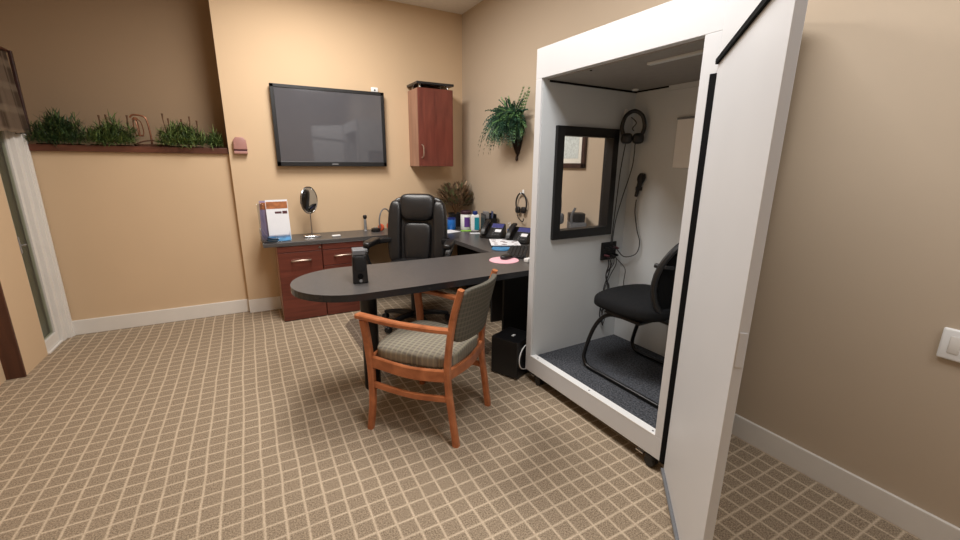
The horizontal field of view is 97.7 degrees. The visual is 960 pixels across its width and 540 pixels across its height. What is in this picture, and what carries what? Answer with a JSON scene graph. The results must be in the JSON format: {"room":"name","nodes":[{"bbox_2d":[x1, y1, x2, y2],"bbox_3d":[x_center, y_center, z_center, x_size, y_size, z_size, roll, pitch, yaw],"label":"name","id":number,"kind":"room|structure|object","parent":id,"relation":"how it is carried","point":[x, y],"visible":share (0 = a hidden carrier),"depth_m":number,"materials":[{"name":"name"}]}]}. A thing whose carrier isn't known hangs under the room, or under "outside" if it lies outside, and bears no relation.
{"room":"hearing clinic office","nodes":[
{"label":"hearing clinic office","id":0,"kind":"room"},
{"bbox_2d":[0,361,5,384],"bbox_3d":[-1.830,-0.038,-0.122,0.200,2.965,8.160,-7,16,-28],"label":"wall","id":1,"kind":"structure","parent":0,"point":[2,375],"depth_m":2.77,"materials":[{"name":"paint"}]},
{"bbox_2d":[0,46,31,134],"bbox_3d":[-3.243,-1.197,2.674,0.174,0.594,0.955,-7,16,-28],"label":"window valance","id":2,"kind":"object","parent":1,"relation":"attached to","point":[13,113],"visible":0.98,"depth_m":3.00,"materials":[{"name":"brown fabric"}]},
{"bbox_2d":[0,131,74,353],"bbox_3d":[-3.350,-0.329,2.903,0.292,2.020,0.757,-7,16,-28],"label":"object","id":3,"kind":"structure","parent":1,"relation":"in","point":[17,170],"depth_m":3.22,"materials":[{"name":"white wood"}]},
{"bbox_2d":[0,175,47,374],"bbox_3d":[-3.224,-0.291,2.760,0.092,2.020,0.375,-7,16,-28],"label":"wall","id":4,"kind":"structure","parent":0,"point":[14,281],"depth_m":2.90,"materials":[{"name":"paint"}]},
{"bbox_2d":[0,282,26,379],"bbox_3d":[-3.127,-0.248,2.592,0.096,2.020,0.020,-7,16,-28],"label":"trim","id":5,"kind":"structure","parent":4,"relation":"attached to","point":[11,360],"depth_m":2.78,"materials":[{"name":"brown wood"}]},
{"bbox_2d":[0,0,227,147],"bbox_3d":[-3.197,-1.669,3.628,1.652,1.665,0.240,-7,16,-28],"label":"wall","id":6,"kind":"structure","parent":0,"point":[149,59],"depth_m":3.54,"materials":[{"name":"beige paint"}]},
{"bbox_2d":[31,151,247,320],"bbox_3d":[-3.022,-0.243,3.638,1.652,1.498,0.115,-7,16,-28],"label":"wall","id":7,"kind":"structure","parent":0,"point":[131,232],"depth_m":3.61,"materials":[{"name":"paint"}]},
{"bbox_2d":[28,144,228,153],"bbox_3d":[-2.972,-1.024,3.571,1.451,0.050,0.355,-7,16,-28],"label":"trim","id":8,"kind":"structure","parent":7,"relation":"attached to","point":[32,147],"depth_m":3.42,"materials":[{"name":"brown wood"}]},
{"bbox_2d":[22,107,86,150],"bbox_3d":[-3.285,-1.097,3.261,0.335,0.333,0.340,-7,16,-28],"label":"artificial grass plant","id":9,"kind":"object","parent":8,"relation":"on","point":[55,128],"visible":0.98,"depth_m":3.22,"materials":[{"name":"green plant"}]},
{"bbox_2d":[79,109,138,146],"bbox_3d":[-2.999,-1.139,3.401,0.353,0.326,0.332,-7,16,-28],"label":"artificial grass plant","id":10,"kind":"object","parent":8,"relation":"on","point":[104,134],"visible":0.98,"depth_m":3.37,"materials":[{"name":"green plant"}]},
{"bbox_2d":[129,114,152,143],"bbox_3d":[-2.888,-1.176,3.599,0.161,0.303,0.100,-7,16,-28],"label":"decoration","id":11,"kind":"object","parent":8,"relation":"on","point":[131,115],"visible":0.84,"depth_m":3.58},
{"bbox_2d":[134,140,169,146],"bbox_3d":[-2.771,-1.053,3.550,0.246,0.090,0.090,-7,16,-28],"label":"wicker basket","id":12,"kind":"object","parent":8,"relation":"on","point":[164,144],"visible":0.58,"depth_m":3.52,"materials":[{"name":"brown wicker"}]},
{"bbox_2d":[154,113,208,147],"bbox_3d":[-2.575,-1.182,3.621,0.367,0.308,0.328,-7,16,-28],"label":"artificial grass plant","id":13,"kind":"object","parent":8,"relation":"on","point":[182,135],"visible":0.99,"depth_m":3.59,"materials":[{"name":"green plant"}]},
{"bbox_2d":[206,124,224,150],"bbox_3d":[-2.367,-1.180,3.745,0.124,0.246,0.278,-7,16,-28],"label":"artificial grass plant","id":14,"kind":"object","parent":8,"relation":"on","point":[214,140],"visible":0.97,"depth_m":3.72,"materials":[{"name":"green plant"}]},
{"bbox_2d":[72,299,249,334],"bbox_3d":[-2.853,0.418,3.826,1.320,0.128,0.016,-7,16,-28],"label":"baseboard","id":15,"kind":"structure","parent":7,"relation":"attached to","point":[108,323],"depth_m":3.79,"materials":[{"name":"white wood"}]},
{"bbox_2d":[209,0,461,299],"bbox_3d":[-1.149,-1.243,4.663,2.813,2.965,0.625,-7,16,-28],"label":"wall","id":16,"kind":"structure","parent":0,"point":[388,46],"depth_m":4.05,"materials":[{"name":"paint"}]},
{"bbox_2d":[233,137,247,153],"bbox_3d":[-2.139,-1.110,3.743,0.109,0.142,0.050,-7,16,-28],"label":"wall sconce","id":17,"kind":"object","parent":16,"relation":"attached to","point":[239,143],"visible":1,"depth_m":3.72,"materials":[{"name":"pink plastic"}]},
{"bbox_2d":[248,296,281,312],"bbox_3d":[-1.228,0.228,4.622,2.315,0.132,0.014,-7,16,-28],"label":"baseboard","id":18,"kind":"structure","parent":16,"relation":"attached to","point":[270,303],"depth_m":4.14,"materials":[{"name":"white wood"}]},
{"bbox_2d":[269,83,386,166],"bbox_3d":[-1.431,-1.372,4.061,1.030,0.715,0.070,-7,16,-28],"label":"television","id":19,"kind":"object","parent":16,"relation":"attached to","point":[313,126],"visible":1,"depth_m":4.01,"materials":[{"name":"black plastic"}]},
{"bbox_2d":[371,87,377,91],"bbox_3d":[-1.047,-1.786,4.162,0.070,0.045,0.032,-7,16,-28],"label":"webcam","id":20,"kind":"object","parent":19,"relation":"on","point":[373,89],"visible":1,"depth_m":4.15,"materials":[{"name":"white plastic"}]},
{"bbox_2d":[407,81,453,165],"bbox_3d":[-0.509,-1.504,4.396,0.400,0.812,0.327,-7,16,-28],"label":"upper cabinet","id":21,"kind":"object","parent":16,"relation":"attached to","point":[430,104],"visible":1,"depth_m":4.29,"materials":[{"name":"brown wood"}]},
{"bbox_2d":[389,0,482,13],"bbox_3d":[0.001,-1.749,0.491,4.565,0.080,8.600,-7,16,-28],"label":"ceiling","id":22,"kind":"structure","parent":0,"point":[453,6],"depth_m":4.17,"materials":[{"name":"paint"}]},
{"bbox_2d":[0,286,920,539],"bbox_3d":[-0.287,1.236,1.098,5.165,0.080,8.600,-7,16,-28],"label":"floor","id":23,"kind":"structure","parent":0,"point":[243,425],"depth_m":2.10,"materials":[{"name":"carpet"}]},
{"bbox_2d":[275,244,326,321],"bbox_3d":[-1.717,0.080,4.026,0.374,0.704,0.445,-7,16,-28],"label":"file cabinet","id":24,"kind":"object","parent":23,"relation":"on","point":[293,262],"visible":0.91,"depth_m":3.85,"materials":[{"name":"brown wood"}]},
{"bbox_2d":[321,241,362,314],"bbox_3d":[-1.385,0.038,4.202,0.377,0.704,0.446,-7,16,-28],"label":"base cabinet","id":25,"kind":"object","parent":23,"relation":"on","point":[334,255],"visible":0.35,"depth_m":3.99,"materials":[{"name":"brown wood"}]},
{"bbox_2d":[261,227,529,321],"bbox_3d":[-0.769,0.097,3.911,2.138,0.742,1.601,-7,16,-28],"label":"countertop","id":26,"kind":"structure","parent":23,"relation":"on","point":[467,243],"depth_m":3.92,"materials":[{"name":"grey laminate"}]},
{"bbox_2d":[259,229,278,241],"bbox_3d":[-1.846,-0.310,3.671,0.154,0.131,0.086,-7,16,-28],"label":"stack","id":27,"kind":"object","parent":26,"relation":"on","point":[262,229],"visible":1,"depth_m":3.69,"materials":[{"name":"paper"}]},
{"bbox_2d":[300,186,320,237],"bbox_3d":[-1.602,-0.548,3.955,0.166,0.473,0.100,-7,16,-28],"label":"vanity mirror","id":28,"kind":"object","parent":26,"relation":"on","point":[308,196],"visible":1,"depth_m":3.94,"materials":[{"name":"silver metal"}]},
{"bbox_2d":[363,215,367,230],"bbox_3d":[-1.191,-0.488,4.355,0.042,0.168,0.042,-7,16,-28],"label":"slim bottle","id":29,"kind":"object","parent":26,"relation":"on","point":[364,216],"visible":1,"depth_m":4.34,"materials":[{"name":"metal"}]},
{"bbox_2d":[371,227,380,231],"bbox_3d":[-1.079,-0.419,4.342,0.096,0.042,0.096,-7,16,-28],"label":"puck","id":30,"kind":"object","parent":26,"relation":"on","point":[375,229],"visible":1,"depth_m":4.31,"materials":[{"name":"plastic"}]},
{"bbox_2d":[378,208,388,230],"bbox_3d":[-0.996,-0.533,4.406,0.075,0.232,0.180,9,17,32],"label":"headset","id":31,"kind":"object","parent":26,"relation":"on","point":[381,226],"visible":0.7,"depth_m":4.36,"materials":[{"name":"grey plastic"}]},
{"bbox_2d":[447,217,455,229],"bbox_3d":[-0.306,-0.499,4.509,0.092,0.127,0.091,-7,16,-28],"label":"tub","id":32,"kind":"object","parent":26,"relation":"on","point":[451,221],"visible":1,"depth_m":4.48,"materials":[{"name":"plastic"}]},
{"bbox_2d":[447,230,460,232],"bbox_3d":[-0.319,-0.402,4.374,0.170,0.004,0.170,-13,19,-42],"label":"loose papers","id":33,"kind":"object","parent":26,"relation":"on","point":[448,231],"visible":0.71,"depth_m":4.36,"materials":[{"name":"white paper"}]},
{"bbox_2d":[437,180,472,226],"bbox_3d":[-0.299,-0.741,4.661,0.412,0.521,0.392,-7,16,-28],"label":"plant","id":34,"kind":"object","parent":26,"relation":"on","point":[458,194],"visible":0.95,"depth_m":4.60,"materials":[{"name":"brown plant"}]},
{"bbox_2d":[460,210,471,229],"bbox_3d":[-0.150,-0.542,4.526,0.122,0.204,0.122,-7,16,-28],"label":"wipes canister","id":35,"kind":"object","parent":26,"relation":"on","point":[465,215],"visible":0.95,"depth_m":4.48,"materials":[{"name":"white plastic"}]},
{"bbox_2d":[471,211,478,231],"bbox_3d":[-0.051,-0.509,4.379,0.090,0.213,0.059,0,14,0],"label":"lotion bottle","id":36,"kind":"object","parent":26,"relation":"on","point":[475,216],"visible":1,"depth_m":4.35,"materials":[{"name":"white plastic"}]},
{"bbox_2d":[481,211,496,228],"bbox_3d":[0.088,-0.484,4.264,0.120,0.225,0.140,-4,15,-17],"label":"desk organizer","id":37,"kind":"object","parent":26,"relation":"on","point":[485,215],"visible":0.54,"depth_m":4.21,"materials":[{"name":"black plastic"}]},
{"bbox_2d":[480,219,505,238],"bbox_3d":[0.123,-0.392,4.020,0.210,0.166,0.198,7,15,23],"label":"desk telephone","id":38,"kind":"object","parent":26,"relation":"on","point":[489,230],"visible":0.99,"depth_m":4.00,"materials":[{"name":"black plastic"}]},
{"bbox_2d":[492,247,509,250],"bbox_3d":[0.176,-0.179,3.493,0.160,0.012,0.160,-7,16,-28],"label":"coaster","id":39,"kind":"object","parent":26,"relation":"on","point":[493,248],"visible":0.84,"depth_m":3.46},
{"bbox_2d":[505,223,530,244],"bbox_3d":[0.350,-0.330,3.783,0.210,0.166,0.198,8,16,28],"label":"desk telephone","id":40,"kind":"object","parent":26,"relation":"on","point":[520,234],"visible":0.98,"depth_m":3.76,"materials":[{"name":"black plastic"}]},
{"bbox_3d":[0.187,-0.227,3.663,0.184,0.022,0.280,0,14,-3],"label":"binder","id":41,"kind":"object","parent":26,"relation":"on","visible":0},
{"bbox_2d":[489,239,520,245],"bbox_3d":[0.214,-0.243,3.674,0.250,0.004,0.300,0,14,-3],"label":"printed sheet","id":42,"kind":"object","parent":41,"relation":"on","point":[494,242],"visible":1,"depth_m":3.65,"materials":[{"name":"white paper"}]},
{"bbox_3d":[-1.839,-0.423,3.745,0.234,0.330,0.155,-9,17,-33],"label":"brochure holder","id":43,"kind":"object","parent":26,"relation":"on","visible":0},
{"bbox_2d":[259,201,268,239],"bbox_3d":[-1.895,-0.441,3.737,0.110,0.344,0.038,-2,14,-8],"label":"brochure","id":44,"kind":"object","parent":43,"relation":"in","point":[263,217],"visible":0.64,"depth_m":3.73,"materials":[{"name":"purple paper"}]},
{"bbox_2d":[259,203,265,209],"bbox_3d":[-1.896,-0.566,3.716,0.102,0.060,0.007,-2,14,-8],"label":"picture","id":45,"kind":"object","parent":44,"relation":"attached to","point":[261,205],"depth_m":3.71},
{"bbox_2d":[265,199,291,238],"bbox_3d":[-1.798,-0.447,3.745,0.180,0.354,0.040,-9,17,-33],"label":"brochure","id":46,"kind":"object","parent":43,"relation":"in","point":[277,213],"visible":1,"depth_m":3.74,"materials":[{"name":"white paper"}]},
{"bbox_2d":[265,201,286,208],"bbox_3d":[-1.803,-0.575,3.721,0.172,0.062,0.008,-9,17,-33],"label":"picture","id":47,"kind":"object","parent":46,"relation":"attached to","point":[268,204],"depth_m":3.72},
{"bbox_2d":[267,235,290,241],"bbox_3d":[-1.788,-0.281,3.743,0.190,0.046,0.028,-9,17,-34],"label":"brochure","id":48,"kind":"object","parent":43,"relation":"in","point":[284,237],"visible":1,"depth_m":3.75,"materials":[{"name":"blue paper"}]},
{"bbox_2d":[290,250,529,389],"bbox_3d":[-0.191,0.339,2.973,2.048,0.742,0.666,-7,16,-28],"label":"desk","id":49,"kind":"object","parent":23,"relation":"on","point":[333,285],"visible":0.72,"depth_m":2.68,"materials":[{"name":"grey laminate"}]},
{"bbox_2d":[351,247,367,283],"bbox_3d":[-0.718,-0.028,2.492,0.086,0.196,0.130,-5,15,-20],"label":"speaker","id":50,"kind":"object","parent":49,"relation":"on","point":[359,265],"visible":1,"depth_m":2.45},
{"bbox_2d":[353,255,365,271],"bbox_3d":[-0.705,-0.033,2.457,0.068,0.104,0.032,-5,15,-20],"label":"grille","id":51,"kind":"object","parent":50,"relation":"attached to","point":[359,261],"depth_m":2.44,"materials":[{"name":"black metal"}]},
{"bbox_2d":[489,257,518,263],"bbox_3d":[0.177,-0.072,3.086,0.220,0.005,0.220,-7,16,-28],"label":"mouse pad","id":52,"kind":"object","parent":49,"relation":"on","point":[495,259],"visible":0.86,"depth_m":3.06,"materials":[{"name":"pink rubber"}]},
{"bbox_2d":[500,254,511,259],"bbox_3d":[0.210,-0.104,3.135,0.151,0.034,0.072,-10,18,-36],"label":"computer mouse","id":53,"kind":"object","parent":52,"relation":"on","point":[505,256],"visible":1,"depth_m":3.09,"materials":[{"name":"black plastic"}]},
{"bbox_2d":[507,245,529,257],"bbox_3d":[0.306,-0.148,3.350,0.165,0.024,0.426,3,14,9],"label":"keyboard","id":54,"kind":"object","parent":49,"relation":"on","point":[516,251],"visible":0.94,"depth_m":3.30,"materials":[{"name":"black plastic"}]},
{"bbox_2d":[560,199,563,223],"bbox_3d":[0.565,-0.329,3.078,0.121,0.513,0.141,-1,14,-5],"label":"headset","id":55,"kind":"object","parent":49,"relation":"on","point":[562,214],"visible":0.19,"depth_m":3.09,"materials":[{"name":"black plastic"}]},
{"bbox_2d":[560,213,563,223],"bbox_3d":[0.588,-0.382,3.111,0.070,0.084,0.040,8,16,26],"label":"ear cup","id":56,"kind":"object","parent":55,"relation":"on","point":[562,215],"depth_m":3.09,"materials":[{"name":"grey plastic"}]},
{"bbox_2d":[567,208,586,227],"bbox_3d":[0.712,-0.275,3.122,0.125,0.389,0.144,0,14,0],"label":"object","id":57,"kind":"object","parent":49,"relation":"on","point":[575,219],"visible":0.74,"depth_m":3.04,"materials":[{"name":"grey plastic"}]},
{"bbox_2d":[354,269,497,447],"bbox_3d":[-0.241,0.433,2.363,0.645,0.862,0.587,7,15,23],"label":"wooden armchair","id":58,"kind":"object","parent":23,"relation":"on","point":[453,347],"visible":0.99,"depth_m":2.18,"materials":[{"name":"brown wood"}]},
{"bbox_2d":[377,320,477,368],"bbox_3d":[-0.278,0.409,2.374,0.470,0.106,0.472,7,15,23],"label":"seat cushion","id":59,"kind":"object","parent":58,"relation":"on","point":[422,349],"depth_m":2.22,"materials":[{"name":"beige fabric"}]},
{"bbox_2d":[491,327,528,378],"bbox_3d":[0.234,0.583,2.967,0.221,0.278,0.225,11,18,36],"label":"subwoofer","id":60,"kind":"object","parent":23,"relation":"on","point":[508,355],"visible":0.72,"depth_m":2.88,"materials":[{"name":"black plastic"}]},
{"bbox_2d":[525,0,807,539],"bbox_3d":[0.962,-0.110,2.091,1.007,2.062,1.873,-3,15,-13],"label":"booth","id":61,"kind":"object","parent":23,"relation":"on","point":[729,65],"visible":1,"depth_m":1.86,"materials":[{"name":"laminate"}]},
{"bbox_2d":[600,241,618,260],"bbox_3d":[0.909,-0.130,2.917,0.140,0.125,0.057,-8,16,-29],"label":"jack plate","id":62,"kind":"object","parent":61,"relation":"attached to","point":[607,249],"visible":0.96,"depth_m":2.91,"materials":[{"name":"black plastic"}]},
{"bbox_2d":[599,255,625,325],"bbox_3d":[0.943,0.149,2.988,0.182,0.524,0.046,-2,14,-9],"label":"cables","id":63,"kind":"object","parent":62,"relation":"hanging from","point":[609,258],"visible":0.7,"depth_m":2.96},
{"bbox_2d":[610,144,635,243],"bbox_3d":[0.965,-0.511,2.847,0.117,0.671,0.026,0,14,-3],"label":"cables","id":64,"kind":"object","parent":62,"relation":"attached to","point":[625,144],"visible":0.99,"depth_m":2.84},
{"bbox_2d":[582,243,678,407],"bbox_3d":[1.002,0.201,2.415,0.490,0.916,0.640,-8,16,-29],"label":"chair","id":65,"kind":"object","parent":61,"relation":"on","point":[637,304],"visible":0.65,"depth_m":2.29,"materials":[{"name":"black metal"}]},
{"bbox_2d":[634,173,645,196],"bbox_3d":[1.062,-0.564,2.786,0.052,0.158,0.068,-8,16,-29],"label":"microphone","id":66,"kind":"object","parent":61,"relation":"attached to","point":[641,177],"visible":1,"depth_m":2.77,"materials":[{"name":"black plastic"}]},
{"bbox_2d":[613,200,639,256],"bbox_3d":[1.011,-0.281,2.874,0.177,0.399,0.044,6,15,20],"label":"microphone cable","id":67,"kind":"object","parent":66,"relation":"hanging from","point":[636,200],"visible":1,"depth_m":2.85,"materials":[{"name":"black rubber"}]},
{"bbox_2d":[637,173,645,182],"bbox_3d":[1.065,-0.608,2.770,0.052,0.063,0.055,-8,16,-29],"label":"grille","id":68,"kind":"object","parent":66,"relation":"attached to","point":[641,177],"depth_m":2.75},
{"bbox_2d":[672,116,694,167],"bbox_3d":[1.219,-0.756,2.492,0.016,0.292,0.134,-8,16,-29],"label":"notice","id":69,"kind":"object","parent":61,"relation":"attached to","point":[685,125],"visible":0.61,"depth_m":2.50,"materials":[{"name":"paper"}]},
{"bbox_3d":[-0.544,0.550,3.628,1.020,0.004,1.250,-7,16,-28],"label":"chair mat","id":70,"kind":"object","parent":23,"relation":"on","visible":0},
{"bbox_2d":[363,193,455,333],"bbox_3d":[-0.593,-0.083,3.759,0.767,1.159,0.668,2,14,4],"label":"chair","id":71,"kind":"object","parent":70,"relation":"on","point":[417,223],"visible":0.66,"depth_m":3.83,"materials":[{"name":"black leather"}]},
{"bbox_2d":[404,222,430,258],"bbox_3d":[-0.577,-0.259,3.905,0.256,0.370,0.134,2,14,4],"label":"lumbar cushion","id":72,"kind":"object","parent":71,"relation":"on","point":[417,235],"depth_m":3.85,"materials":[{"name":"black leather"}]},
{"bbox_2d":[400,193,434,220],"bbox_3d":[-0.572,-0.576,3.862,0.324,0.253,0.144,2,14,4],"label":"cushion","id":73,"kind":"object","parent":71,"relation":"on","point":[413,207],"depth_m":3.80,"materials":[{"name":"black leather"}]},
{"bbox_2d":[462,0,959,527],"bbox_3d":[1.875,-0.451,1.629,0.500,2.965,7.775,-7,16,-28],"label":"wall","id":74,"kind":"structure","parent":0,"point":[858,289],"depth_m":1.77,"materials":[{"name":"paint"}]},
{"bbox_2d":[478,87,529,160],"bbox_3d":[0.207,-1.281,3.724,0.313,0.610,0.588,-6,15,-23],"label":"fern","id":75,"kind":"object","parent":74,"relation":"attached to","point":[511,123],"visible":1,"depth_m":3.61,"materials":[{"name":"green plant"}]},
{"bbox_2d":[511,121,525,160],"bbox_3d":[0.303,-1.154,3.777,0.100,0.340,0.222,-7,16,-28],"label":"basket","id":76,"kind":"object","parent":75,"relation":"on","point":[517,145],"depth_m":3.76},
{"bbox_2d":[563,136,587,167],"bbox_3d":[0.674,-0.957,3.214,0.022,0.340,0.400,-7,16,-28],"label":"framed certificate","id":77,"kind":"object","parent":74,"relation":"attached to","point":[575,148],"visible":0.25,"depth_m":3.15,"materials":[{"name":"white paper"}]},
{"bbox_2d":[564,136,578,158],"bbox_3d":[0.676,-0.957,3.215,0.002,0.200,0.240,-7,16,-28],"label":"print","id":78,"kind":"object","parent":77,"relation":"attached to","point":[571,147],"depth_m":3.19},
{"bbox_2d":[731,413,959,539],"bbox_3d":[2.421,1.314,0.466,0.016,0.122,4.500,-7,16,-28],"label":"baseboard","id":79,"kind":"structure","parent":74,"relation":"attached to","point":[918,522],"depth_m":1.85,"materials":[{"name":"white wood"}]},
{"bbox_2d":[936,327,959,362],"bbox_3d":[1.739,0.280,1.503,0.018,0.118,0.130,-7,16,-28],"label":"wall switch","id":80,"kind":"object","parent":74,"relation":"attached to","point":[949,345],"visible":1,"depth_m":1.53,"materials":[{"name":"white plastic"}]},
{"bbox_3d":[0.381,-0.701,3.814,0.035,0.055,0.028,-7,16,-28],"label":"hook","id":81,"kind":"object","parent":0,"visible":0},
{"bbox_2d":[515,192,526,221],"bbox_3d":[0.372,-0.576,3.842,0.036,0.266,0.184,-7,16,-28],"label":"headset","id":82,"kind":"object","parent":81,"relation":"hanging from","point":[517,209],"visible":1,"depth_m":3.84,"materials":[{"name":"black plastic"}]},
{"label":"hook","id":83,"kind":"object","parent":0,"visible":0},
{"bbox_2d":[620,109,646,143],"bbox_3d":[0.983,-0.920,2.688,0.163,0.214,0.050,3,14,11],"label":"headphones","id":84,"kind":"object","parent":83,"relation":"hanging from","point":[626,138],"visible":1,"depth_m":2.68,"materials":[{"name":"black plastic"}]},
{"bbox_2d":[621,133,632,143],"bbox_3d":[0.948,-0.850,2.713,0.071,0.067,0.050,3,14,11],"label":"ear cup","id":85,"kind":"object","parent":84,"relation":"on","point":[626,138],"depth_m":2.69,"materials":[{"name":"black plastic"}]},
{"bbox_2d":[632,133,643,143],"bbox_3d":[1.017,-0.846,2.700,0.071,0.067,0.050,3,14,11],"label":"ear cup","id":86,"kind":"object","parent":84,"relation":"on","point":[638,138],"depth_m":2.68,"materials":[{"name":"black plastic"}]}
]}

